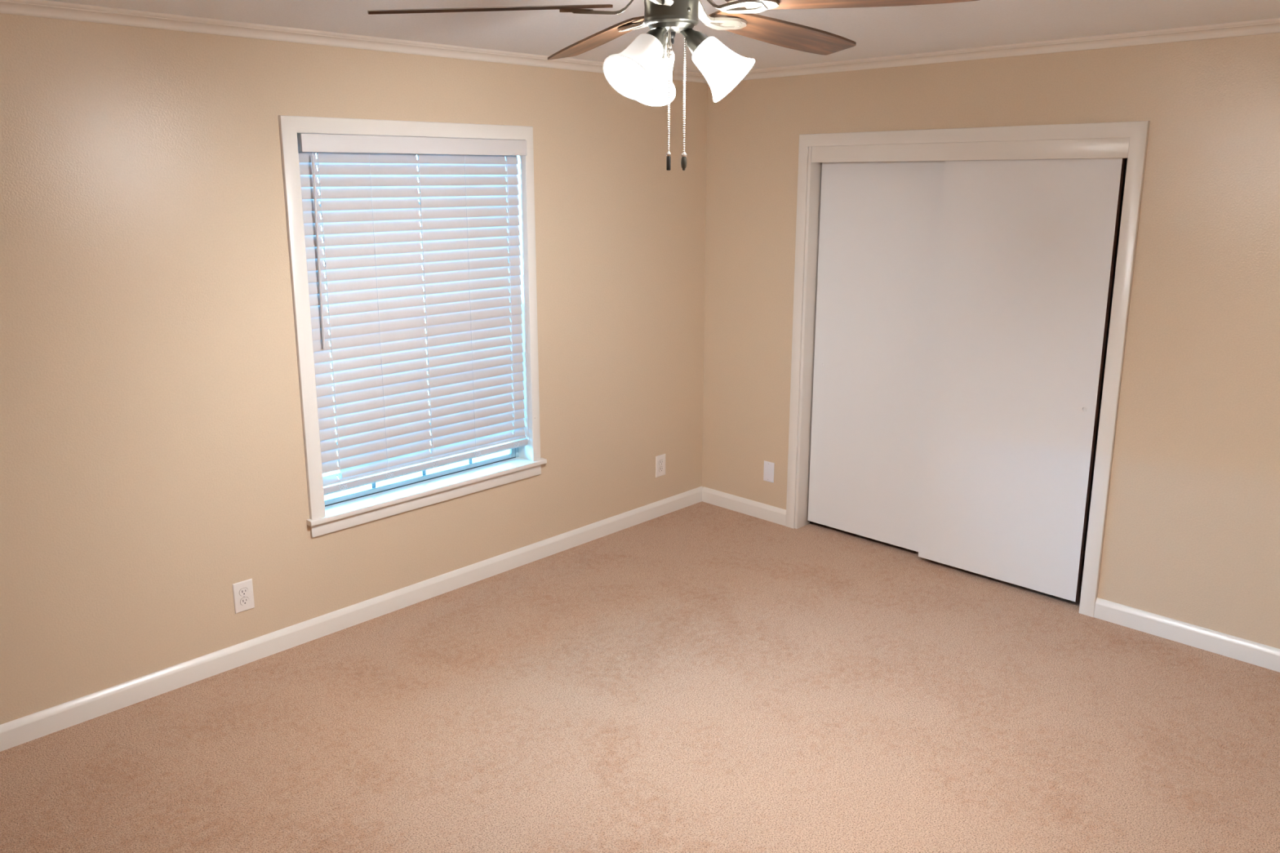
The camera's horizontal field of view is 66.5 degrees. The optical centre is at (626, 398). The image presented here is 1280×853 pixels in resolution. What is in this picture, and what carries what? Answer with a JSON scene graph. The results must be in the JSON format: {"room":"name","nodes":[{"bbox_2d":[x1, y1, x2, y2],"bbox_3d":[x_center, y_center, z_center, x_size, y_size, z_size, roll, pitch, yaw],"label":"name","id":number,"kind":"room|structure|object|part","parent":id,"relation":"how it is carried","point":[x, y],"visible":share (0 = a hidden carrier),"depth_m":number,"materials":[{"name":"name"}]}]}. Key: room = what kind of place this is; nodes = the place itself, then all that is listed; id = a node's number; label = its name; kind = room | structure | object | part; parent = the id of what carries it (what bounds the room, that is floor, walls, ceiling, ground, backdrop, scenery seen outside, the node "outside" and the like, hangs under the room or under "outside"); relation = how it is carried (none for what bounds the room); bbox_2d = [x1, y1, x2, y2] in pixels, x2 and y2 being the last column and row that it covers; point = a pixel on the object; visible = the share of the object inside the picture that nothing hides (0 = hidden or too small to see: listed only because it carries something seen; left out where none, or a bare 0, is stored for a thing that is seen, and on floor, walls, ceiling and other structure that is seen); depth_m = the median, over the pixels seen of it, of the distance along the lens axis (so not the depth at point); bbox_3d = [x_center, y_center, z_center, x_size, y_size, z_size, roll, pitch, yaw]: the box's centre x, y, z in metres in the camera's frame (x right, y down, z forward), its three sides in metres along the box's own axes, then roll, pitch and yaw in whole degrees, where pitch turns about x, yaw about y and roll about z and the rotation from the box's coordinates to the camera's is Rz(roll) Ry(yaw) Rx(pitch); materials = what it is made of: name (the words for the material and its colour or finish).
{"room":"empty bedroom","nodes":[
{"label":"empty bedroom","id":0,"kind":"room"},
{"bbox_2d":[0,13,707,724],"bbox_3d":[-1.452,-0.117,3.793,0.150,2.515,5.480,12,18,43],"label":"wall","id":1,"kind":"structure","parent":0,"point":[153,459],"depth_m":3.62,"materials":[{"name":"beige paint"}]},
{"bbox_2d":[232,578,254,613],"bbox_3d":[-1.499,0.777,3.829,0.008,0.124,0.078,12,18,43],"label":"wall outlet","id":2,"kind":"object","parent":1,"relation":"attached to","point":[243,596],"visible":1,"depth_m":3.83,"materials":[{"name":"white plastic"}]},
{"bbox_2d":[239,587,248,595],"bbox_3d":[-1.498,0.758,3.823,0.003,0.028,0.034,12,18,43],"label":"receptacle","id":3,"kind":"object","parent":2,"relation":"attached to","point":[242,591],"depth_m":3.82,"materials":[{"name":"grey plastic"}]},
{"bbox_2d":[240,596,248,605],"bbox_3d":[-1.497,0.796,3.832,0.004,0.030,0.036,12,18,43],"label":"receptacle","id":4,"kind":"object","parent":2,"relation":"attached to","point":[244,601],"depth_m":3.83,"materials":[{"name":"grey plastic"}]},
{"bbox_2d":[0,486,702,751],"bbox_3d":[-1.432,0.991,3.941,0.015,0.088,5.359,12,18,43],"label":"baseboard","id":5,"kind":"structure","parent":1,"relation":"attached to","point":[14,733],"depth_m":4.03,"materials":[{"name":"white paint"}]},
{"bbox_2d":[0,0,707,83],"bbox_3d":[-1.427,-1.297,3.411,0.048,0.044,5.359,12,18,43],"label":"trim","id":6,"kind":"structure","parent":1,"relation":"attached to","point":[39,8],"depth_m":3.57,"materials":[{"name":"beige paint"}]},
{"bbox_2d":[278,115,546,537],"bbox_3d":[-0.902,-0.349,4.282,0.187,1.662,1.256,12,18,43],"label":"window","id":7,"kind":"structure","parent":1,"relation":"in","point":[329,515],"depth_m":4.20,"materials":[{"name":"white paint"}]},
{"bbox_2d":[297,133,527,495],"bbox_3d":[-0.873,-0.388,4.256,0.098,1.452,1.102,12,18,43],"label":"window blind","id":8,"kind":"object","parent":7,"relation":"attached to","point":[369,197],"visible":0.93,"depth_m":4.21,"materials":[{"name":"white plastic"}]},
{"bbox_3d":[-1.197,-0.289,3.952,0.032,1.385,0.040,12,18,43],"label":"ladder cord","id":9,"kind":"part","parent":8,"relation":"part of","materials":[{"name":"white fabric"}]},
{"bbox_3d":[-1.038,-0.325,4.108,0.032,1.385,0.040,12,18,43],"label":"ladder cord","id":10,"kind":"part","parent":8,"relation":"part of","materials":[{"name":"white fabric"}]},
{"bbox_3d":[-0.888,0.299,4.428,0.051,0.036,1.096,12,18,43],"label":"rail","id":11,"kind":"part","parent":8,"relation":"part of","materials":[{"name":"grey plastic"}]},
{"bbox_3d":[-0.873,-0.363,4.271,0.032,1.385,0.040,12,18,43],"label":"ladder cord","id":12,"kind":"part","parent":8,"relation":"part of","materials":[{"name":"white fabric"}]},
{"bbox_3d":[-0.706,-0.400,4.435,0.032,1.385,0.040,12,18,43],"label":"ladder cord","id":13,"kind":"part","parent":8,"relation":"part of","materials":[{"name":"white fabric"}]},
{"bbox_3d":[-0.541,-0.438,4.597,0.032,1.385,0.040,12,18,43],"label":"ladder cord","id":14,"kind":"part","parent":8,"relation":"part of","materials":[{"name":"white fabric"}]},
{"bbox_3d":[-0.935,0.002,4.401,0.022,0.769,1.070,12,18,43],"label":"sash","id":15,"kind":"part","parent":7,"relation":"part of","materials":[{"name":"teal plastic"}]},
{"bbox_3d":[-0.900,0.396,4.451,0.187,0.021,1.256,12,18,43],"label":"sill","id":16,"kind":"part","parent":7,"relation":"part of","materials":[{"name":"white paint"}]},
{"bbox_3d":[-0.945,-0.369,4.326,0.052,1.528,1.110,12,18,43],"label":"frame","id":17,"kind":"part","parent":7,"relation":"part of","materials":[{"name":"teal plastic"}]},
{"bbox_2d":[655,453,665,477],"bbox_3d":[0.196,0.379,5.492,0.008,0.124,0.078,12,18,43],"label":"wall outlet","id":18,"kind":"object","parent":1,"relation":"attached to","point":[660,460],"visible":1,"depth_m":5.48,"materials":[{"name":"white plastic"}]},
{"bbox_2d":[658,466,663,471],"bbox_3d":[0.198,0.399,5.495,0.003,0.028,0.034,12,18,43],"label":"receptacle","id":19,"kind":"object","parent":18,"relation":"attached to","point":[660,468],"depth_m":5.49,"materials":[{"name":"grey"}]},
{"bbox_2d":[658,459,663,465],"bbox_3d":[0.198,0.361,5.486,0.004,0.030,0.036,12,18,43],"label":"receptacle","id":20,"kind":"object","parent":18,"relation":"attached to","point":[660,461],"depth_m":5.48,"materials":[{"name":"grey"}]},
{"bbox_2d":[0,501,1279,852],"bbox_3d":[0.396,1.345,2.777,4.320,0.100,6.210,12,18,43],"label":"floor","id":21,"kind":"structure","parent":0,"point":[701,677],"depth_m":3.38,"materials":[{"name":"beige carpet"}]},
{"bbox_2d":[46,0,1279,72],"bbox_3d":[0.335,-1.103,2.204,4.570,0.100,6.310,12,18,43],"label":"ceiling","id":22,"kind":"structure","parent":0,"point":[895,30],"depth_m":3.45,"materials":[{"name":"white paint"}]},
{"bbox_2d":[367,0,977,170],"bbox_3d":[0.140,-0.786,2.220,1.278,0.523,1.235,12,18,43],"label":"ceiling fan","id":23,"kind":"object","parent":22,"relation":"hanging from","point":[642,73],"visible":1,"depth_m":2.15,"materials":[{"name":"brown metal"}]},
{"bbox_3d":[-0.296,-0.847,2.126,0.530,0.042,0.115,-2,13,-8],"label":"fan blade","id":24,"kind":"part","parent":23,"relation":"part of","materials":[{"name":"brown wood"}]},
{"bbox_3d":[-0.071,-0.930,2.530,0.115,0.054,0.530,-6,14,-25],"label":"fan blade","id":25,"kind":"part","parent":23,"relation":"part of","materials":[{"name":"brown wood"}]},
{"bbox_3d":[0.029,-0.734,2.124,0.124,0.108,0.124,13,-27,39],"label":"lamp shade","id":26,"kind":"part","parent":23,"relation":"part of","materials":[{"name":"white glass"}]},
{"bbox_3d":[0.039,-0.750,2.131,0.049,0.085,0.049,13,-27,39],"label":"light bulb","id":27,"kind":"part","parent":23,"relation":"part of","materials":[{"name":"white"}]},
{"bbox_3d":[0.069,-0.773,2.299,0.124,0.108,0.124,19,55,-1],"label":"lamp shade","id":28,"kind":"part","parent":23,"relation":"part of","materials":[{"name":"white glass"}]},
{"bbox_2d":[646,26,667,45],"bbox_3d":[0.063,-0.789,2.148,0.061,0.075,0.075,12,18,43],"label":"socket","id":29,"kind":"object","parent":23,"relation":"attached to","point":[655,36],"depth_m":2.13,"materials":[{"name":"grey metal"}]},
{"bbox_2d":[662,33,672,57],"bbox_3d":[0.087,-0.812,2.248,0.073,0.075,0.061,12,18,43],"label":"socket","id":30,"kind":"object","parent":23,"relation":"attached to","point":[664,46],"depth_m":2.22,"materials":[{"name":"grey metal"}]},
{"bbox_3d":[0.097,-0.663,2.208,0.004,0.210,0.004,5,14,22],"label":"pull chain","id":31,"kind":"part","parent":23,"relation":"part of","materials":[{"name":"silver metal"}]},
{"bbox_3d":[0.132,-0.692,2.202,0.004,0.275,0.004,5,14,22],"label":"pull chain","id":32,"kind":"part","parent":23,"relation":"part of","materials":[{"name":"silver metal"}]},
{"bbox_2d":[680,28,708,54],"bbox_3d":[0.162,-0.797,2.180,0.072,0.075,0.064,12,18,43],"label":"socket","id":33,"kind":"object","parent":23,"relation":"attached to","point":[697,42],"depth_m":2.16,"materials":[{"name":"grey metal"}]},
{"bbox_3d":[0.204,-0.747,2.178,0.124,0.108,0.124,-44,0,-14],"label":"lamp shade","id":34,"kind":"part","parent":23,"relation":"part of","materials":[{"name":"white glass"}]},
{"bbox_3d":[0.392,-0.913,2.444,0.117,0.054,0.530,12,18,43],"label":"fan blade","id":35,"kind":"part","parent":23,"relation":"part of","materials":[{"name":"brown wood"}]},
{"bbox_3d":[0.452,-0.820,1.989,0.530,0.044,0.115,7,14,27],"label":"fan blade","id":36,"kind":"part","parent":23,"relation":"part of","materials":[{"name":"brown wood"}]},
{"bbox_2d":[702,32,1279,648],"bbox_3d":[2.020,-0.249,4.099,4.320,2.415,0.115,12,18,43],"label":"wall","id":37,"kind":"structure","parent":0,"point":[1192,535],"depth_m":3.94,"materials":[{"name":"beige paint"}]},
{"bbox_2d":[702,486,786,525],"bbox_3d":[0.669,0.614,5.578,0.605,0.088,0.015,12,18,43],"label":"baseboard","id":38,"kind":"structure","parent":37,"relation":"attached to","point":[737,504],"depth_m":5.56,"materials":[{"name":"white paint"}]},
{"bbox_2d":[763,460,774,483],"bbox_3d":[0.789,0.408,5.414,0.070,0.115,0.008,12,18,43],"label":"blank wall plate","id":39,"kind":"object","parent":37,"relation":"attached to","point":[768,471],"visible":1,"depth_m":5.41,"materials":[{"name":"white plastic"}]},
{"bbox_3d":[0.788,0.412,5.413,0.057,0.091,0.002,12,18,43],"label":"insert panel","id":40,"kind":"part","parent":39,"relation":"part of","materials":[{"name":"white plastic"}]},
{"bbox_2d":[795,146,822,528],"bbox_3d":[1.506,-0.178,4.632,1.532,2.046,0.125,12,18,43],"label":"trim","id":41,"kind":"structure","parent":37,"relation":"attached to","point":[815,169],"depth_m":5.13,"materials":[{"name":"white paint"}]},
{"bbox_2d":[807,160,944,551],"bbox_3d":[1.283,-0.224,4.909,0.772,1.956,0.035,12,18,43],"label":"door","id":42,"kind":"structure","parent":37,"relation":"in","point":[880,221],"depth_m":4.92,"materials":[{"name":"white paint"}]},
{"bbox_2d":[785,120,1150,617],"bbox_3d":[1.459,-0.188,4.588,1.632,2.085,0.018,12,18,43],"label":"trim","id":43,"kind":"structure","parent":37,"relation":"attached to","point":[1137,131],"depth_m":4.16,"materials":[{"name":"white paint"}]},
{"bbox_2d":[811,137,1129,162],"bbox_3d":[1.471,-1.112,4.386,1.500,0.084,0.028,12,18,43],"label":"trim","id":44,"kind":"structure","parent":37,"relation":"attached to","point":[1103,148],"depth_m":4.29,"materials":[{"name":"white paint"}]},
{"bbox_2d":[707,17,1279,83],"bbox_3d":[1.959,-1.392,3.781,4.319,0.044,0.048,12,18,43],"label":"trim","id":45,"kind":"structure","parent":37,"relation":"attached to","point":[1267,25],"depth_m":4.03,"materials":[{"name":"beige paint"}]},
{"bbox_2d":[918,158,1125,601],"bbox_3d":[1.736,-0.110,4.402,0.764,1.958,0.035,12,18,43],"label":"door","id":46,"kind":"structure","parent":37,"relation":"in","point":[1027,247],"depth_m":4.36,"materials":[{"name":"white paint"}]},
{"bbox_2d":[1093,597,1279,672],"bbox_3d":[2.777,1.069,3.539,2.068,0.088,0.015,12,18,43],"label":"baseboard","id":47,"kind":"structure","parent":37,"relation":"attached to","point":[1246,651],"depth_m":3.99,"materials":[{"name":"white paint"}]},
{"bbox_2d":[1083,158,1127,551],"bbox_3d":[1.808,-0.427,4.888,2.360,2.415,0.735,12,18,43],"label":"wall","id":48,"kind":"structure","parent":0,"point":[1126,160],"depth_m":4.77,"materials":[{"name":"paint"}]},
{"label":"outside","id":49,"kind":"structure","parent":0,"visible":0},
{"bbox_2d":[322,279,509,499],"bbox_3d":[-6.780,0.154,10.172,15.600,0.100,24.000,12,18,43],"label":"ground","id":50,"kind":"structure","parent":49,"point":[343,492],"depth_m":7.89,"materials":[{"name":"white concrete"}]}
]}

